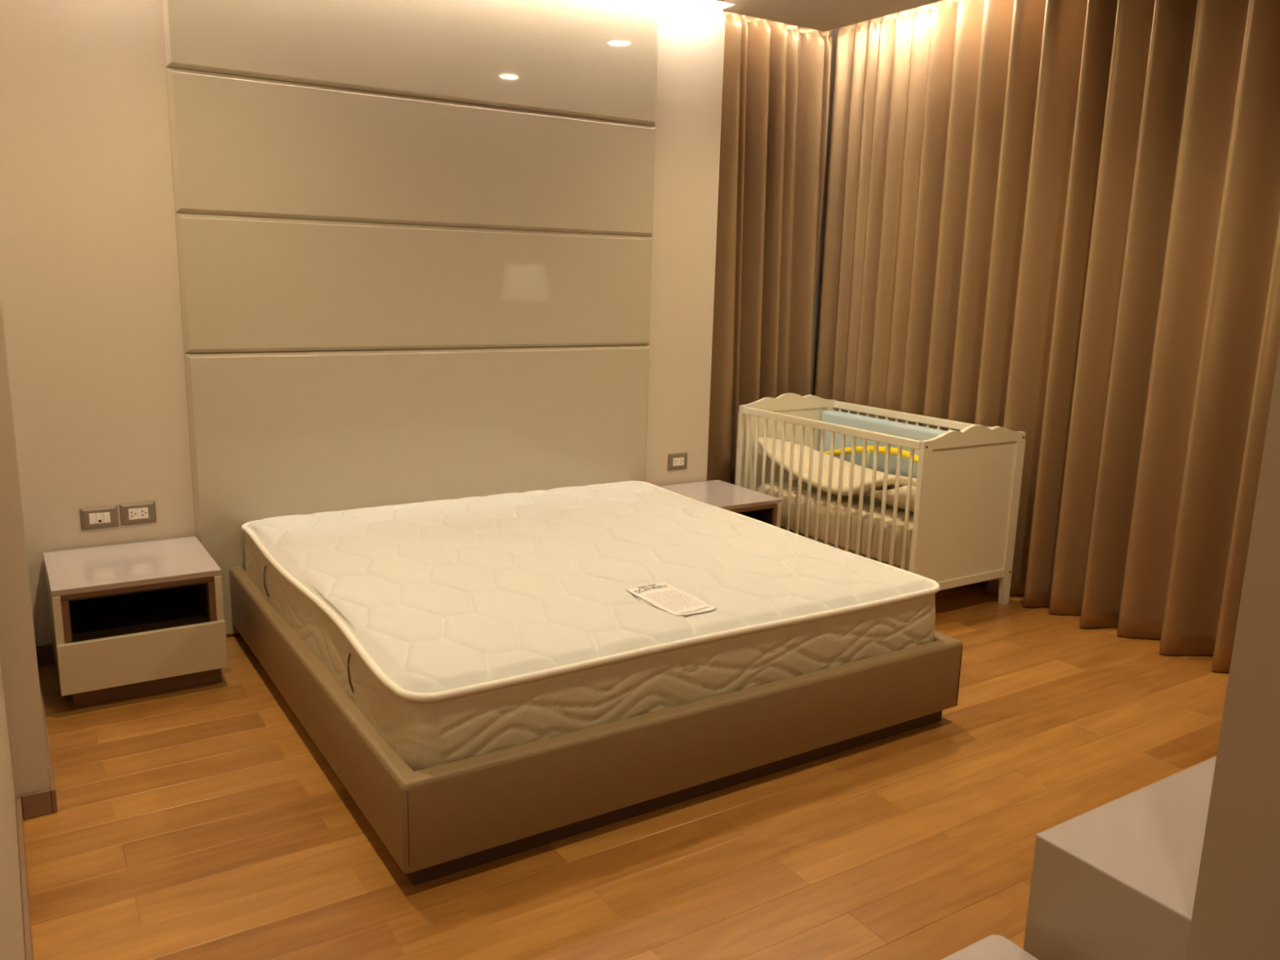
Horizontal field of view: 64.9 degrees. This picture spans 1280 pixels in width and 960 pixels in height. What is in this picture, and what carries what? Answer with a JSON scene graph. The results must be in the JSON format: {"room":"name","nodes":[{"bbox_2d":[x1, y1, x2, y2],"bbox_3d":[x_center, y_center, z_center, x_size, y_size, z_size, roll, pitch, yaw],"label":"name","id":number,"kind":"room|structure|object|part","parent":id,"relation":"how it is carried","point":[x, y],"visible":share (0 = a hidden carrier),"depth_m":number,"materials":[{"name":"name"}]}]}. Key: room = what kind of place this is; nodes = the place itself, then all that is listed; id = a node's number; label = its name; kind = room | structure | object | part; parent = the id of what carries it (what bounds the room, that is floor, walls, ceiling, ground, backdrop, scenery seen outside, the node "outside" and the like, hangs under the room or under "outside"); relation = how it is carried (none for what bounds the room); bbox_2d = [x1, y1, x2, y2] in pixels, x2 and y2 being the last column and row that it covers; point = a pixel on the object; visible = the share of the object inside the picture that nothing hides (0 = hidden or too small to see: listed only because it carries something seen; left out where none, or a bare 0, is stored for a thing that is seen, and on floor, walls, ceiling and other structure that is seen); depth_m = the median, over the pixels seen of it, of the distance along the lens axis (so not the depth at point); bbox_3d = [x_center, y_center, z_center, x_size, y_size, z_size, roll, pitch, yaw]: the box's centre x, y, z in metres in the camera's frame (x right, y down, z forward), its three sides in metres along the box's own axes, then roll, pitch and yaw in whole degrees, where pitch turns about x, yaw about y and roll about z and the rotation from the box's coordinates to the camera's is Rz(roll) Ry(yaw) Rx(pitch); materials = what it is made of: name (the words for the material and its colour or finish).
{"room":"bedroom","nodes":[
{"label":"bedroom","id":0,"kind":"room"},
{"bbox_2d":[0,660,25,959],"bbox_3d":[-0.612,-0.127,0.541,0.333,3.100,4.400,-6,14,-32],"label":"wall","id":1,"kind":"structure","parent":0,"point":[11,926],"depth_m":1.83,"materials":[{"name":"beige paint"}]},
{"bbox_2d":[15,797,33,959],"bbox_3d":[-0.690,1.230,1.210,0.012,0.070,3.686,-6,14,-32],"label":"baseboard","id":2,"kind":"structure","parent":1,"relation":"attached to","point":[22,855],"depth_m":2.35,"materials":[{"name":"brown wood"}]},
{"bbox_2d":[0,292,49,812],"bbox_3d":[-2.085,-0.643,2.866,0.415,3.100,1.200,-6,14,-32],"label":"wall","id":3,"kind":"structure","parent":0,"point":[18,654],"depth_m":2.65,"materials":[{"name":"beige paint"}]},
{"bbox_2d":[21,788,52,819],"bbox_3d":[-1.651,0.887,2.754,0.068,0.070,0.012,-6,14,-32],"label":"baseboard","id":4,"kind":"structure","parent":3,"relation":"attached to","point":[34,804],"depth_m":2.75,"materials":[{"name":"brown wood"}]},
{"bbox_2d":[35,650,57,813],"bbox_3d":[-1.940,0.774,3.269,0.012,0.070,1.212,-6,14,-32],"label":"baseboard","id":5,"kind":"structure","parent":3,"relation":"attached to","point":[52,787],"depth_m":2.91,"materials":[{"name":"brown wood"}]},
{"bbox_2d":[0,0,725,650],"bbox_3d":[-1.236,-0.934,4.391,3.520,3.100,0.500,-6,14,-32],"label":"wall","id":6,"kind":"structure","parent":0,"point":[90,281],"depth_m":3.70,"materials":[{"name":"beige paint"}]},
{"bbox_2d":[35,643,55,666],"bbox_3d":[-2.014,0.633,3.919,0.575,0.080,0.012,-6,14,-32],"label":"baseboard","id":7,"kind":"structure","parent":6,"relation":"attached to","point":[45,654],"depth_m":3.77,"materials":[{"name":"brown wood"}]},
{"bbox_2d":[79,505,119,530],"bbox_3d":[-2.038,0.143,3.794,0.126,0.083,0.013,-6,14,-32],"label":"socket","id":8,"kind":"object","parent":6,"relation":"attached to","point":[104,517],"visible":1,"depth_m":3.79,"materials":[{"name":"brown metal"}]},
{"bbox_2d":[119,501,156,525],"bbox_3d":[-1.927,0.128,3.863,0.124,0.084,0.013,-6,14,-32],"label":"power socket","id":9,"kind":"object","parent":6,"relation":"attached to","point":[138,513],"visible":1,"depth_m":3.86,"materials":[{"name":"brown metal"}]},
{"bbox_2d":[160,0,658,636],"bbox_3d":[-0.839,-0.828,4.351,2.118,2.828,0.032,-6,14,-32],"label":"headboard","id":10,"kind":"object","parent":6,"relation":"attached to","point":[535,116],"visible":0.9,"depth_m":4.21,"materials":[{"name":"beige leather"}]},
{"bbox_3d":[-0.810,-1.898,4.131,2.118,0.642,0.032,-6,14,-32],"label":"panel","id":11,"kind":"part","parent":10,"relation":"part of","materials":[{"name":"beige paint"}]},
{"bbox_3d":[-0.825,-1.333,4.247,2.118,0.508,0.032,-6,14,-32],"label":"panel","id":12,"kind":"part","parent":10,"relation":"part of","materials":[{"name":"beige leather"}]},
{"bbox_3d":[-0.839,-0.829,4.350,2.118,0.518,0.032,-6,14,-32],"label":"panel","id":13,"kind":"part","parent":10,"relation":"part of","materials":[{"name":"beige paint"}]},
{"bbox_3d":[-0.861,-0.008,4.519,2.118,1.154,0.032,-6,14,-32],"label":"panel","id":14,"kind":"part","parent":10,"relation":"part of","materials":[{"name":"beige leather"}]},
{"bbox_2d":[667,452,687,470],"bbox_3d":[0.197,-0.096,5.204,0.120,0.085,0.013,-6,14,-32],"label":"power socket","id":15,"kind":"object","parent":6,"relation":"attached to","point":[677,460],"visible":1,"depth_m":5.20,"materials":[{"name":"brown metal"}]},
{"bbox_2d":[22,585,1229,959],"bbox_3d":[0.792,1.030,2.704,4.800,0.060,6.020,-6,14,-32],"label":"floor","id":16,"kind":"structure","parent":0,"point":[204,821],"depth_m":2.73,"materials":[{"name":"brown wood"}]},
{"bbox_2d":[43,536,227,707],"bbox_3d":[-1.839,0.508,3.666,0.521,0.436,0.540,-6,14,-32],"label":"nightstand","id":17,"kind":"object","parent":16,"relation":"on","point":[110,648],"visible":1,"depth_m":3.53,"materials":[{"name":"grey paint"}]},
{"bbox_3d":[-2.054,0.500,3.537,0.024,0.336,0.519,-6,14,-32],"label":"panel","id":18,"kind":"part","parent":17,"relation":"part of","materials":[{"name":"beige paint"}]},
{"bbox_2d":[67,582,210,642],"bbox_3d":[-1.845,0.415,3.660,0.431,0.170,0.508,-6,14,-32],"label":"niche shelf","id":19,"kind":"object","parent":17,"relation":"attached to","point":[110,616],"depth_m":3.63,"materials":[{"name":"brown wood"}]},
{"bbox_3d":[-1.701,0.608,3.463,0.521,0.174,0.020,-6,14,-32],"label":"drawer","id":20,"kind":"part","parent":17,"relation":"part of","materials":[{"name":"beige paint"}]},
{"bbox_3d":[-1.635,0.457,3.801,0.024,0.336,0.519,-6,14,-32],"label":"panel","id":21,"kind":"part","parent":17,"relation":"part of","materials":[{"name":"beige paint"}]},
{"bbox_2d":[229,566,963,885],"bbox_3d":[-0.277,0.596,3.775,1.986,0.302,2.035,-6,14,-32],"label":"frame","id":22,"kind":"object","parent":16,"relation":"on","point":[444,820],"visible":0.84,"depth_m":2.83,"materials":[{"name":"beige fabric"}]},
{"bbox_3d":[-1.091,0.649,3.258,0.055,0.239,2.029,-6,14,-32],"label":"rail","id":23,"kind":"part","parent":22,"relation":"part of","materials":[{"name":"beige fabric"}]},
{"bbox_2d":[240,480,940,771],"bbox_3d":[-0.289,0.412,3.760,1.937,0.346,1.973,-6,14,-32],"label":"mattress","id":24,"kind":"object","parent":22,"relation":"on","point":[460,628],"visible":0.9,"depth_m":3.18,"materials":[{"name":"beige fabric"}]},
{"bbox_3d":[-1.348,0.367,3.625,0.016,0.110,0.033,-6,14,-32],"label":"handle cord","id":25,"kind":"part","parent":24,"relation":"part of","materials":[{"name":"black fabric"}]},
{"bbox_3d":[-0.815,0.544,2.828,0.016,0.110,0.033,-6,14,-32],"label":"handle cord","id":26,"kind":"part","parent":24,"relation":"part of","materials":[{"name":"brown fabric"}]},
{"bbox_2d":[644,589,700,611],"bbox_3d":[0.108,0.375,3.147,0.121,0.005,0.163,-6,14,-32],"label":"print","id":27,"kind":"object","parent":24,"relation":"on","point":[668,600],"depth_m":3.14,"materials":[{"name":"beige"}]},
{"bbox_3d":[0.255,0.746,2.958,1.980,0.240,0.059,-6,14,-32],"label":"foot rail","id":28,"kind":"part","parent":22,"relation":"part of","materials":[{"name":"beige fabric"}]},
{"bbox_3d":[0.535,0.482,4.285,0.055,0.239,2.029,-6,14,-32],"label":"rail","id":29,"kind":"part","parent":22,"relation":"part of","materials":[{"name":"beige fabric"}]},
{"bbox_2d":[659,480,782,528],"bbox_3d":[0.361,0.282,5.056,0.463,0.436,0.540,-6,14,-32],"label":"nightstand","id":30,"kind":"object","parent":16,"relation":"on","point":[766,508],"visible":0.21,"depth_m":4.96,"materials":[{"name":"grey paint"}]},
{"bbox_2d":[737,507,773,524],"bbox_3d":[0.355,0.189,5.051,0.373,0.170,0.508,-6,14,-32],"label":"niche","id":31,"kind":"object","parent":30,"relation":"attached to","point":[763,514],"depth_m":4.96,"materials":[{"name":"brown wood"}]},
{"bbox_3d":[0.541,0.234,5.176,0.024,0.336,0.519,-6,14,-32],"label":"panel","id":32,"kind":"part","parent":30,"relation":"part of","materials":[{"name":"beige paint"}]},
{"bbox_2d":[734,392,1025,604],"bbox_3d":[1.146,0.071,5.076,0.680,0.881,1.286,-6,14,-32],"label":"crib","id":33,"kind":"object","parent":16,"relation":"on","point":[968,484],"visible":0.75,"depth_m":4.63,"materials":[{"name":"beige paint"}]},
{"bbox_3d":[0.544,0.027,5.435,0.055,0.792,0.028,-6,14,-32],"label":"post","id":34,"kind":"part","parent":33,"relation":"part of","materials":[{"name":"beige paint"}]},
{"bbox_3d":[0.819,-0.431,5.513,0.676,0.089,0.022,-6,14,-32],"label":"scalloped rail","id":35,"kind":"part","parent":33,"relation":"part of","materials":[{"name":"beige paint"}]},
{"bbox_3d":[0.809,-0.087,5.583,0.569,0.613,0.008,-6,14,-32],"label":"panel","id":36,"kind":"part","parent":33,"relation":"part of","materials":[{"name":"beige paint"}]},
{"bbox_3d":[0.880,-0.259,4.829,0.022,0.038,1.225,-6,14,-32],"label":"rail","id":37,"kind":"part","parent":33,"relation":"part of","materials":[{"name":"beige paint"}]},
{"bbox_3d":[1.070,-0.027,5.767,0.055,0.792,0.028,-6,14,-32],"label":"post","id":38,"kind":"part","parent":33,"relation":"part of","materials":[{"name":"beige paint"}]},
{"bbox_2d":[755,479,913,570],"bbox_3d":[1.142,0.186,5.091,0.618,0.218,1.170,-6,14,-32],"label":"mattress","id":39,"kind":"object","parent":33,"relation":"on","point":[866,500],"visible":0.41,"depth_m":4.84,"materials":[{"name":"beige fabric"}]},
{"bbox_2d":[758,436,916,495],"bbox_3d":[1.023,-0.061,5.098,0.355,0.197,0.950,-6,14,-32],"label":"pad","id":40,"kind":"object","parent":39,"relation":"on","point":[846,466],"visible":0.59,"depth_m":5.14,"materials":[{"name":"beige fabric"}]},
{"bbox_2d":[819,410,946,488],"bbox_3d":[1.354,-0.120,5.203,0.100,0.340,1.148,-6,14,-32],"label":"bumper cover","id":41,"kind":"object","parent":39,"relation":"on","point":[853,420],"visible":0.27,"depth_m":5.28,"materials":[{"name":"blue fabric"}]},
{"bbox_2d":[870,485,915,511],"bbox_3d":[1.296,0.080,4.675,0.290,0.151,0.370,-6,14,-32],"label":"pillow","id":42,"kind":"object","parent":39,"relation":"on","point":[903,490],"visible":0.28,"depth_m":4.61,"materials":[{"name":"beige fabric"}]},
{"bbox_3d":[1.140,0.300,5.123,0.620,0.015,1.224,-6,14,-32],"label":"board","id":43,"kind":"part","parent":33,"relation":"part of","materials":[{"name":"beige paint"}]},
{"bbox_2d":[823,445,918,466],"bbox_3d":[1.219,-0.099,5.213,0.043,0.177,0.941,-6,14,-32],"label":"arch","id":44,"kind":"object","parent":33,"relation":"in","point":[870,449],"visible":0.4,"depth_m":5.21,"materials":[{"name":"yellow plastic"}]},
{"bbox_3d":[1.219,0.257,4.404,0.055,0.792,0.028,-6,14,-32],"label":"post","id":45,"kind":"part","parent":33,"relation":"part of","materials":[{"name":"beige paint"}]},
{"bbox_3d":[1.431,-0.316,5.177,0.022,0.038,1.225,-6,14,-32],"label":"rail","id":46,"kind":"part","parent":33,"relation":"part of","materials":[{"name":"beige paint"}]},
{"bbox_3d":[1.484,0.143,4.552,0.569,0.613,0.008,-6,14,-32],"label":"panel","id":47,"kind":"part","parent":33,"relation":"part of","materials":[{"name":"beige paint"}]},
{"bbox_3d":[1.476,0.463,4.617,0.569,0.040,0.024,-6,14,-32],"label":"rail","id":48,"kind":"part","parent":33,"relation":"part of","materials":[{"name":"beige paint"}]},
{"bbox_3d":[1.494,-0.201,4.481,0.676,0.089,0.022,-6,14,-32],"label":"scalloped rail","id":49,"kind":"part","parent":33,"relation":"part of","materials":[{"name":"beige paint"}]},
{"bbox_3d":[1.745,0.203,4.736,0.055,0.792,0.028,-6,14,-32],"label":"post","id":50,"kind":"part","parent":33,"relation":"part of","materials":[{"name":"beige paint"}]},
{"bbox_2d":[941,934,1038,959],"bbox_3d":[0.586,1.065,1.622,0.495,0.295,0.450,-6,14,-32],"label":"side table","id":51,"kind":"object","parent":16,"relation":"on","point":[993,947],"visible":1,"depth_m":1.85,"materials":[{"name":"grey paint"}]},
{"bbox_2d":[1022,756,1216,959],"bbox_3d":[1.549,0.854,2.268,1.760,0.500,0.292,-6,14,-32],"label":"base cabinet","id":52,"kind":"object","parent":16,"relation":"on","point":[1117,879],"visible":0.64,"depth_m":1.82,"materials":[{"name":"grey paint"}]},
{"bbox_3d":[0.817,0.931,1.805,0.021,0.496,0.291,-6,14,-32],"label":"panel","id":53,"kind":"part","parent":52,"relation":"part of","materials":[{"name":"beige paint"}]},
{"bbox_2d":[810,27,839,395],"bbox_3d":[0.641,-1.191,5.891,1.279,3.100,0.200,-6,14,-32],"label":"wall","id":54,"kind":"structure","parent":0,"point":[834,32],"depth_m":6.02,"materials":[{"name":"beige paint"}]},
{"bbox_2d":[714,0,942,31],"bbox_3d":[0.954,-1.853,2.167,5.000,0.291,6.420,-6,14,-32],"label":"ceiling","id":55,"kind":"structure","parent":0,"point":[824,15],"depth_m":4.82,"materials":[{"name":"beige paint"}]},
{"bbox_2d":[706,11,832,484],"bbox_3d":[0.640,-1.067,5.554,0.895,2.879,0.165,-6,14,-32],"label":"curtain","id":56,"kind":"object","parent":55,"relation":"hanging from","point":[776,82],"visible":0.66,"depth_m":5.50,"materials":[{"name":"beige fabric"}]},
{"bbox_2d":[814,0,1279,671],"bbox_3d":[2.048,-0.794,4.309,0.221,2.919,3.659,-6,14,-32],"label":"curtain","id":57,"kind":"object","parent":55,"relation":"hanging from","point":[1055,222],"visible":0.83,"depth_m":4.43,"materials":[{"name":"beige fabric"}]},
{"bbox_2d":[1185,344,1279,959],"bbox_3d":[2.531,-0.108,1.588,2.860,2.808,1.530,-6,14,-32],"label":"wall","id":58,"kind":"structure","parent":0,"point":[1236,914],"depth_m":1.53,"materials":[{"name":"beige paint"}]}
]}

